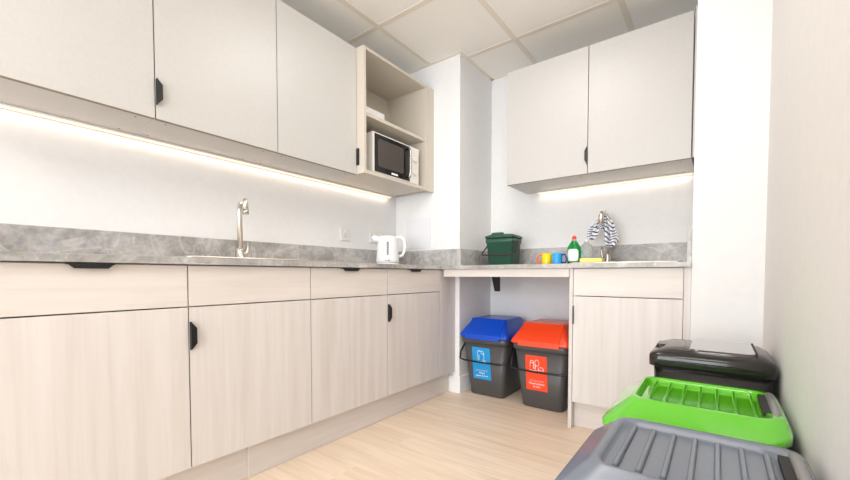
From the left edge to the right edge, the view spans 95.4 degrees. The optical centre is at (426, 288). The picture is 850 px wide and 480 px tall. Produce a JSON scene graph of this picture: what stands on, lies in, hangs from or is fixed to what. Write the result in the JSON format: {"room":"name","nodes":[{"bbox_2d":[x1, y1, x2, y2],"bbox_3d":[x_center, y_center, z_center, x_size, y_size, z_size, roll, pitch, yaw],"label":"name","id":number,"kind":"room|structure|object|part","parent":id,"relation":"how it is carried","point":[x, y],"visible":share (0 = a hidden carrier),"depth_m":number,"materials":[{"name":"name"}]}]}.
{"room":"office kitchenette","nodes":[
{"label":"office kitchenette","id":0,"kind":"room"},
{"bbox_2d":[0,107,395,249],"bbox_3d":[-1.735,-0.384,1.154,0.100,2.362,5.978,1,2,37],"label":"wall","id":1,"kind":"structure","parent":0,"point":[54,173],"depth_m":1.75,"materials":[{"name":"paint"}]},
{"bbox_2d":[0,0,154,133],"bbox_3d":[-1.313,-1.014,1.354,0.304,0.739,0.515,1,2,37],"label":"upper cabinet","id":2,"kind":"object","parent":1,"relation":"attached to","point":[87,61],"visible":0.98,"depth_m":1.33,"materials":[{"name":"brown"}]},
{"bbox_2d":[131,0,277,161],"bbox_3d":[-0.997,-1.028,1.761,0.320,0.739,0.515,1,2,37],"label":"upper cabinet","id":3,"kind":"object","parent":1,"relation":"attached to","point":[215,69],"visible":0.98,"depth_m":1.67,"materials":[{"name":"brown"}]},
{"bbox_3d":[-1.025,-0.751,1.484,0.020,0.098,0.018,1,2,37],"label":"handle","id":4,"kind":"part","parent":3,"relation":"part of","materials":[{"name":"black metal"}]},
{"bbox_2d":[0,102,391,197],"bbox_3d":[-0.925,-0.667,2.109,0.024,0.012,2.162,1,2,37],"label":"light strip","id":5,"kind":"object","parent":3,"relation":"attached to","point":[2,105],"visible":1,"depth_m":1.74,"materials":[{"name":"white plastic"}]},
{"bbox_2d":[249,0,358,180],"bbox_3d":[-0.683,-1.042,2.172,0.327,0.739,0.518,1,2,37],"label":"upper cabinet","id":6,"kind":"object","parent":1,"relation":"attached to","point":[316,68],"visible":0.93,"depth_m":2.07,"materials":[{"name":"brown"}]},
{"bbox_3d":[-0.410,-0.779,2.295,0.027,0.098,0.004,1,2,37],"label":"handle","id":7,"kind":"part","parent":6,"relation":"part of","materials":[{"name":"black metal"}]},
{"bbox_2d":[340,228,349,240],"bbox_3d":[-0.553,-0.365,2.632,0.013,0.086,0.085,1,2,37],"label":"wall socket","id":8,"kind":"object","parent":1,"relation":"attached to","point":[344,232],"visible":1,"depth_m":2.62,"materials":[{"name":"white plastic"}]},
{"bbox_2d":[369,231,383,242],"bbox_3d":[-0.368,-0.377,2.878,0.013,0.086,0.145,1,2,37],"label":"wall socket","id":9,"kind":"object","parent":1,"relation":"attached to","point":[371,233],"visible":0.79,"depth_m":2.85,"materials":[{"name":"white plastic"}]},
{"bbox_2d":[328,44,433,195],"bbox_3d":[-0.302,-1.060,2.647,0.365,0.736,0.698,1,2,37],"label":"open shelf unit","id":10,"kind":"object","parent":1,"relation":"attached to","point":[406,103],"visible":0.7,"depth_m":2.69,"materials":[{"name":"beige wood"}]},
{"bbox_3d":[-0.506,-1.051,2.376,0.365,0.736,0.019,1,2,37],"label":"panel","id":11,"kind":"part","parent":10,"relation":"part of","materials":[{"name":"beige wood"}]},
{"bbox_2d":[366,106,383,119],"bbox_3d":[-0.431,-1.105,2.543,0.190,0.102,0.245,1,2,37],"label":"box","id":12,"kind":"object","parent":10,"relation":"on","point":[369,110],"visible":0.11,"depth_m":2.51,"materials":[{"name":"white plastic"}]},
{"bbox_3d":[-0.468,-1.064,2.723,0.008,0.698,0.582,1,2,37],"label":"panel","id":13,"kind":"part","parent":10,"relation":"part of","materials":[{"name":"beige wood"}]},
{"bbox_3d":[-0.326,-0.702,2.628,0.364,0.020,0.582,1,2,37],"label":"panel","id":14,"kind":"part","parent":10,"relation":"part of","materials":[{"name":"beige wood"}]},
{"bbox_2d":[366,131,418,184],"bbox_3d":[-0.302,-0.839,2.617,0.354,0.254,0.452,1,2,37],"label":"microwave","id":15,"kind":"object","parent":10,"relation":"on","point":[387,156],"visible":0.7,"depth_m":2.48,"materials":[{"name":"white plastic"},{"name":"black glass"}]},
{"bbox_3d":[-0.217,-0.838,2.499,0.006,0.231,0.336,1,2,37],"label":"door glass","id":16,"kind":"part","parent":15,"relation":"part of","materials":[{"name":"black glass"}]},
{"bbox_3d":[-0.117,-0.843,2.601,0.039,0.201,0.015,1,2,37],"label":"handle","id":17,"kind":"part","parent":15,"relation":"part of","materials":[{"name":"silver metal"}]},
{"bbox_3d":[-0.093,-0.845,2.681,0.021,0.245,0.099,1,2,37],"label":"control panel","id":18,"kind":"part","parent":15,"relation":"part of","materials":[{"name":"white plastic"}]},
{"bbox_3d":[-0.327,-1.046,2.617,0.343,0.020,0.580,1,2,37],"label":"shelf","id":19,"kind":"part","parent":10,"relation":"part of","materials":[{"name":"beige wood"}]},
{"bbox_3d":[-0.326,-1.418,2.603,0.364,0.018,0.582,1,2,37],"label":"panel","id":20,"kind":"part","parent":10,"relation":"part of","materials":[{"name":"beige wood"}]},
{"bbox_3d":[-0.146,-1.067,2.855,0.365,0.736,0.018,1,2,37],"label":"panel","id":21,"kind":"part","parent":10,"relation":"part of","materials":[{"name":"beige wood"}]},
{"bbox_2d":[241,388,593,479],"bbox_3d":[0.158,0.870,-0.228,4.838,0.050,5.978,1,2,37],"label":"floor","id":22,"kind":"structure","parent":0,"point":[466,435],"depth_m":1.90,"materials":[{"name":"brown wood"}]},
{"bbox_2d":[0,261,190,479],"bbox_3d":[-1.205,0.280,1.321,0.569,0.722,0.513,1,2,37],"label":"base cabinet","id":23,"kind":"object","parent":22,"relation":"on","point":[94,357],"visible":1,"depth_m":1.16,"materials":[{"name":"beige"}]},
{"bbox_3d":[-0.989,-0.065,1.140,0.019,0.015,0.112,1,2,37],"label":"handle","id":24,"kind":"part","parent":23,"relation":"part of","materials":[{"name":"black metal"}]},
{"bbox_3d":[-0.997,0.000,1.155,0.018,0.142,0.509,1,2,37],"label":"drawer","id":25,"kind":"part","parent":23,"relation":"part of","materials":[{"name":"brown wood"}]},
{"bbox_2d":[0,223,456,269],"bbox_3d":[-0.683,-0.178,1.996,0.576,0.145,2.244,1,2,37],"label":"countertop","id":26,"kind":"structure","parent":23,"relation":"on","point":[18,243],"depth_m":1.66,"materials":[{"name":"grey stone"}]},
{"bbox_2d":[235,198,248,257],"bbox_3d":[-0.891,-0.277,1.861,0.068,0.292,0.194,-1,2,-25],"label":"tap","id":27,"kind":"object","parent":26,"relation":"on","point":[240,251],"visible":0.84,"depth_m":1.91,"materials":[{"name":"grey metal"}]},
{"bbox_3d":[-0.905,-0.199,1.936,0.023,0.077,0.031,1,2,37],"label":"lever","id":28,"kind":"part","parent":27,"relation":"part of","materials":[{"name":"silver metal"}]},
{"bbox_2d":[175,256,370,262],"bbox_3d":[-0.764,-0.129,1.876,0.500,0.008,0.915,1,2,37],"label":"sink","id":29,"kind":"object","parent":26,"relation":"in","point":[175,256],"visible":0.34,"depth_m":1.60,"materials":[{"name":"silver metal"}]},
{"bbox_2d":[372,235,406,263],"bbox_3d":[-0.256,-0.255,2.635,0.181,0.208,0.171,1,2,37],"label":"kettle","id":30,"kind":"object","parent":26,"relation":"on","point":[387,247],"visible":0.91,"depth_m":2.58,"materials":[{"name":"white plastic"}]},
{"bbox_3d":[-0.338,-0.329,2.630,0.068,0.060,0.054,0,2,7],"label":"spout","id":31,"kind":"part","parent":30,"relation":"part of","materials":[{"name":"white plastic"}]},
{"bbox_3d":[-0.176,-0.282,2.643,0.079,0.152,0.022,0,2,-6],"label":"handle","id":32,"kind":"part","parent":30,"relation":"part of","materials":[{"name":"white plastic"}]},
{"bbox_2d":[160,448,246,479],"bbox_3d":[-0.973,0.718,1.306,0.018,0.147,0.744,1,2,37],"label":"plinth","id":33,"kind":"object","parent":22,"relation":"on","point":[233,466],"visible":0.52,"depth_m":1.51,"materials":[{"name":"brown wood"}]},
{"bbox_2d":[185,265,311,466],"bbox_3d":[-0.897,0.266,1.731,0.570,0.722,0.511,1,2,37],"label":"base cabinet","id":34,"kind":"object","parent":22,"relation":"on","point":[249,327],"visible":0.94,"depth_m":1.53,"materials":[{"name":"beige"}]},
{"bbox_3d":[-0.824,0.168,1.367,0.020,0.098,0.018,1,2,37],"label":"handle","id":35,"kind":"part","parent":34,"relation":"part of","materials":[{"name":"black metal"}]},
{"bbox_3d":[-0.689,-0.015,1.565,0.018,0.142,0.507,1,2,37],"label":"drawer","id":36,"kind":"part","parent":34,"relation":"part of","materials":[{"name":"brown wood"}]},
{"bbox_2d":[308,267,387,422],"bbox_3d":[-0.590,0.252,2.140,0.569,0.722,0.512,1,2,37],"label":"base cabinet","id":37,"kind":"object","parent":22,"relation":"on","point":[348,306],"visible":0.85,"depth_m":1.95,"materials":[{"name":"beige wood"}]},
{"bbox_3d":[-0.381,-0.029,1.974,0.018,0.142,0.509,1,2,37],"label":"drawer","id":38,"kind":"part","parent":37,"relation":"part of","materials":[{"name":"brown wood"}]},
{"bbox_3d":[-0.382,-0.093,1.946,0.019,0.015,0.118,1,2,37],"label":"handle","id":39,"kind":"part","parent":37,"relation":"part of","materials":[{"name":"black metal"}]},
{"bbox_2d":[247,374,448,476],"bbox_3d":[-0.294,0.687,2.190,0.018,0.147,1.483,1,2,37],"label":"plinth","id":40,"kind":"object","parent":22,"relation":"on","point":[267,454],"visible":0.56,"depth_m":1.95,"materials":[{"name":"brown wood"}]},
{"bbox_2d":[387,269,454,395],"bbox_3d":[-0.223,0.236,2.627,0.570,0.722,0.706,1,2,37],"label":"base cabinet","id":41,"kind":"object","parent":22,"relation":"on","point":[420,302],"visible":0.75,"depth_m":2.41,"materials":[{"name":"beige wood"}]},
{"bbox_3d":[-0.208,0.140,2.185,0.020,0.098,0.018,1,2,37],"label":"handle","id":42,"kind":"part","parent":41,"relation":"part of","materials":[{"name":"black metal"}]},
{"bbox_3d":[-0.072,-0.043,2.385,0.018,0.142,0.512,1,2,37],"label":"drawer","id":43,"kind":"part","parent":41,"relation":"part of","materials":[{"name":"brown wood"}]},
{"bbox_3d":[-0.072,0.319,2.397,0.018,0.572,0.512,1,2,37],"label":"door","id":44,"kind":"part","parent":41,"relation":"part of","materials":[{"name":"brown wood"}]},
{"bbox_3d":[-0.071,-0.107,2.360,0.019,0.015,0.118,1,2,37],"label":"handle","id":45,"kind":"part","parent":41,"relation":"part of","materials":[{"name":"black metal"}]},
{"bbox_2d":[459,315,523,397],"bbox_3d":[0.495,0.474,2.776,0.378,0.532,0.434,1,2,37],"label":"recycling bin","id":46,"kind":"object","parent":22,"relation":"on","point":[488,345],"visible":0.99,"depth_m":2.64,"materials":[{"name":"grey plastic"}]},
{"bbox_3d":[0.405,0.438,2.655,0.378,0.138,0.134,1,2,37],"label":"handle","id":47,"kind":"part","parent":46,"relation":"part of","materials":[{"name":"black plastic"}]},
{"bbox_3d":[0.499,0.271,2.774,0.364,0.123,0.421,1,2,37],"label":"lid","id":48,"kind":"part","parent":46,"relation":"part of","materials":[{"name":"blue plastic"}]},
{"bbox_2d":[510,319,568,411],"bbox_3d":[0.797,0.483,2.512,0.378,0.532,0.434,1,2,37],"label":"recycling bin","id":49,"kind":"object","parent":22,"relation":"on","point":[541,346],"visible":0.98,"depth_m":2.37,"materials":[{"name":"grey plastic"}]},
{"bbox_3d":[0.707,0.447,2.390,0.378,0.138,0.134,1,2,37],"label":"handle","id":50,"kind":"part","parent":49,"relation":"part of","materials":[{"name":"black plastic"}]},
{"bbox_3d":[0.801,0.280,2.510,0.364,0.123,0.421,1,2,37],"label":"lid","id":51,"kind":"part","parent":49,"relation":"part of","materials":[{"name":"orange plastic"}]},
{"bbox_2d":[568,268,573,427],"bbox_3d":[0.968,0.320,2.347,0.019,0.871,0.628,1,2,37],"label":"end panel","id":52,"kind":"object","parent":22,"relation":"on","point":[571,280],"visible":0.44,"depth_m":2.10,"materials":[{"name":"brown wood"}]},
{"bbox_2d":[572,267,683,429],"bbox_3d":[1.165,0.325,2.179,0.496,0.871,0.632,1,2,37],"label":"base cabinet","id":53,"kind":"object","parent":22,"relation":"on","point":[619,315],"depth_m":1.96,"materials":[{"name":"beige wood"}]},
{"bbox_2d":[442,228,692,268],"bbox_3d":[0.848,-0.207,2.416,1.364,0.175,0.665,1,2,37],"label":"countertop","id":54,"kind":"structure","parent":53,"relation":"on","point":[681,251],"depth_m":2.40,"materials":[{"name":"grey stone"}]},
{"bbox_2d":[492,277,499,290],"bbox_3d":[0.493,-0.053,2.726,0.077,0.152,0.050,1,2,37],"label":"support bracket","id":55,"kind":"object","parent":54,"relation":"attached to","point":[496,280],"visible":0.64,"depth_m":2.72,"materials":[{"name":"black metal"}]},
{"bbox_2d":[481,232,521,264],"bbox_3d":[0.547,-0.273,2.756,0.260,0.236,0.226,1,2,37],"label":"caddy","id":56,"kind":"object","parent":54,"relation":"on","point":[502,249],"visible":0.9,"depth_m":2.69,"materials":[{"name":"green plastic"}]},
{"bbox_3d":[0.519,-0.280,2.720,0.260,0.111,0.135,1,2,37],"label":"handle","id":57,"kind":"part","parent":56,"relation":"part of","materials":[{"name":"green plastic"}]},
{"bbox_3d":[0.551,-0.369,2.765,0.229,0.030,0.202,1,2,37],"label":"lid","id":58,"kind":"part","parent":56,"relation":"part of","materials":[{"name":"green plastic"}]},
{"bbox_2d":[443,268,569,276],"bbox_3d":[0.447,-0.092,2.340,0.820,0.048,0.022,1,2,37],"label":"rail","id":59,"kind":"object","parent":54,"relation":"attached to","point":[546,272],"visible":1,"depth_m":2.30,"materials":[{"name":"brown wood"}]},
{"bbox_2d":[536,253,551,263],"bbox_3d":[0.747,-0.182,2.461,0.096,0.074,0.062,1,2,37],"label":"mug","id":60,"kind":"object","parent":54,"relation":"on","point":[546,258],"visible":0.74,"depth_m":2.43,"materials":[{"name":"yellow ceramic"}]},
{"bbox_2d":[552,253,566,263],"bbox_3d":[0.825,-0.180,2.391,0.094,0.074,0.060,1,2,37],"label":"mug","id":61,"kind":"object","parent":54,"relation":"on","point":[556,257],"visible":0.81,"depth_m":2.37,"materials":[{"name":"blue ceramic"}]},
{"bbox_2d":[567,236,580,263],"bbox_3d":[0.902,-0.231,2.367,0.083,0.178,0.054,1,2,37],"label":"soap bottle","id":62,"kind":"object","parent":54,"relation":"on","point":[574,249],"visible":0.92,"depth_m":2.35,"materials":[{"name":"green plastic"}]},
{"bbox_2d":[598,211,611,261],"bbox_3d":[1.111,-0.311,2.426,0.162,0.333,0.061,-2,3,-39],"label":"tap","id":63,"kind":"object","parent":54,"relation":"on","point":[607,256],"visible":0.56,"depth_m":2.44,"materials":[{"name":"grey metal"}]},
{"bbox_2d":[587,210,618,246],"bbox_3d":[1.099,-0.370,2.422,0.185,0.233,0.077,1,2,37],"label":"tea towel","id":64,"kind":"object","parent":63,"relation":"hanging from","point":[611,238],"visible":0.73,"depth_m":2.39,"materials":[{"name":"fabric"}]},
{"bbox_3d":[1.123,-0.344,2.422,0.114,0.260,0.027,-2,3,-44],"label":"spout","id":65,"kind":"part","parent":63,"relation":"part of","materials":[{"name":"silver metal"}]},
{"bbox_2d":[572,260,682,262],"bbox_3d":[1.129,-0.139,2.163,0.520,0.008,0.440,1,2,37],"label":"sink","id":66,"kind":"object","parent":54,"relation":"in","point":[676,260],"visible":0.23,"depth_m":1.97,"materials":[{"name":"silver metal"}]},
{"bbox_2d":[581,239,592,257],"bbox_3d":[0.972,-0.218,2.354,0.072,0.154,0.058,1,2,37],"label":"clear bottle","id":67,"kind":"object","parent":66,"relation":"on","point":[586,248],"visible":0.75,"depth_m":2.33,"materials":[{"name":"white plastic"}]},
{"bbox_2d":[580,258,604,261],"bbox_3d":[0.903,-0.152,2.110,0.114,0.020,0.065,1,2,37],"label":"sponge","id":68,"kind":"object","parent":66,"relation":"on","point":[581,259],"visible":0.92,"depth_m":2.08,"materials":[{"name":"yellow"}]},
{"bbox_3d":[0.787,0.143,2.075,0.004,0.098,0.021,1,2,37],"label":"handle","id":69,"kind":"part","parent":53,"relation":"part of","materials":[{"name":"black metal"}]},
{"bbox_3d":[1.020,0.694,2.000,0.496,0.147,0.018,1,2,37],"label":"plinth","id":70,"kind":"part","parent":53,"relation":"part of","materials":[{"name":"beige wood"}]},
{"bbox_3d":[0.991,-0.027,1.935,0.492,0.142,0.018,1,2,37],"label":"drawer","id":71,"kind":"part","parent":53,"relation":"part of","materials":[{"name":"brown wood"}]},
{"bbox_2d":[555,417,815,479],"bbox_3d":[0.454,0.557,0.699,0.377,0.509,0.430,1,2,37],"label":"recycling bin","id":72,"kind":"object","parent":22,"relation":"on","point":[625,448],"visible":1,"depth_m":0.73,"materials":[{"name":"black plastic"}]},
{"bbox_3d":[0.626,0.319,0.642,0.019,0.030,0.228,1,2,37],"label":"handle","id":73,"kind":"part","parent":72,"relation":"part of","materials":[{"name":"grey plastic"}]},
{"bbox_2d":[683,267,691,339],"bbox_3d":[1.201,0.339,1.791,0.027,0.871,0.019,1,2,37],"label":"panel","id":74,"kind":"object","parent":22,"relation":"on","point":[687,270],"visible":0.44,"depth_m":1.77,"materials":[{"name":"brown wood"}]},
{"bbox_2d":[602,376,793,448],"bbox_3d":[0.729,0.544,1.068,0.382,0.509,0.430,1,2,37],"label":"recycling bin","id":75,"kind":"object","parent":22,"relation":"on","point":[740,413],"visible":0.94,"depth_m":1.00,"materials":[{"name":"green plastic"}]},
{"bbox_3d":[0.902,0.306,1.010,0.019,0.030,0.228,1,2,37],"label":"handle","id":76,"kind":"part","parent":75,"relation":"part of","materials":[{"name":"grey plastic"}]},
{"bbox_2d":[649,339,777,393],"bbox_3d":[0.982,0.493,1.354,0.331,0.594,0.320,1,2,37],"label":"waste bin","id":77,"kind":"object","parent":22,"relation":"on","point":[731,364],"visible":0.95,"depth_m":1.23,"materials":[{"name":"black plastic"}]},
{"bbox_2d":[396,54,491,376],"bbox_3d":[0.137,-0.450,3.068,0.590,2.362,0.466,1,2,37],"label":"wall pillar","id":78,"kind":"structure","parent":0,"point":[459,206],"depth_m":2.80,"materials":[{"name":"paint"}]},
{"bbox_2d":[406,217,430,248],"bbox_3d":[-0.062,-0.411,2.924,0.230,0.226,0.004,1,2,37],"label":"access panel","id":79,"kind":"object","parent":78,"relation":"attached to","point":[418,231],"visible":1,"depth_m":2.92,"materials":[{"name":"white"}]},
{"bbox_2d":[449,373,470,392],"bbox_3d":[0.341,0.678,2.944,0.096,0.115,0.480,1,2,37],"label":"skirting board","id":80,"kind":"object","parent":78,"relation":"attached to","point":[457,384],"depth_m":2.76,"materials":[{"name":"white"}]},
{"bbox_2d":[280,0,697,77],"bbox_3d":[0.158,-1.540,-0.311,4.838,0.050,5.978,1,2,37],"label":"ceiling","id":81,"kind":"structure","parent":0,"point":[436,30],"depth_m":2.36,"materials":[{"name":"tile"}]},
{"bbox_2d":[338,0,695,80],"bbox_3d":[-0.819,-1.539,0.424,2.194,0.003,5.778,1,2,37],"label":"trim","id":82,"kind":"structure","parent":81,"relation":"attached to","point":[622,3],"depth_m":2.38,"materials":[{"name":"beige"}]},
{"bbox_2d":[490,13,695,321],"bbox_3d":[0.948,-0.441,2.812,2.194,2.362,0.100,1,2,37],"label":"wall","id":83,"kind":"structure","parent":0,"point":[660,210],"depth_m":2.76,"materials":[{"name":"paint"}]},
{"bbox_2d":[507,46,600,193],"bbox_3d":[0.846,-1.056,2.566,0.519,0.739,0.379,1,2,37],"label":"upper cabinet","id":84,"kind":"object","parent":83,"relation":"attached to","point":[548,103],"visible":0.97,"depth_m":2.42,"materials":[{"name":"brown"}]},
{"bbox_3d":[0.938,-0.781,2.280,0.012,0.098,0.019,1,2,37],"label":"handle","id":85,"kind":"part","parent":84,"relation":"part of","materials":[{"name":"black metal"}]},
{"bbox_2d":[588,5,697,183],"bbox_3d":[1.270,-1.055,2.256,0.532,0.759,0.364,1,2,37],"label":"upper cabinet","id":86,"kind":"object","parent":83,"relation":"attached to","point":[642,81],"visible":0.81,"depth_m":2.11,"materials":[{"name":"brown"}]},
{"bbox_2d":[537,172,693,193],"bbox_3d":[1.185,-0.682,2.540,0.935,0.012,0.024,1,2,37],"label":"light strip","id":87,"kind":"object","parent":86,"relation":"attached to","point":[686,173],"visible":1,"depth_m":2.49,"materials":[{"name":"white plastic"}]},
{"bbox_2d":[690,0,772,348],"bbox_3d":[1.499,-0.411,1.929,0.251,2.362,0.649,1,2,37],"label":"wall","id":88,"kind":"structure","parent":0,"point":[734,37],"depth_m":1.66,"materials":[{"name":"paint"}]},
{"bbox_2d":[763,0,849,479],"bbox_3d":[0.994,-0.378,0.966,0.100,2.362,2.998,1,2,37],"label":"wall","id":89,"kind":"structure","parent":0,"point":[806,317],"depth_m":0.82,"materials":[{"name":"white paint"}]}
]}

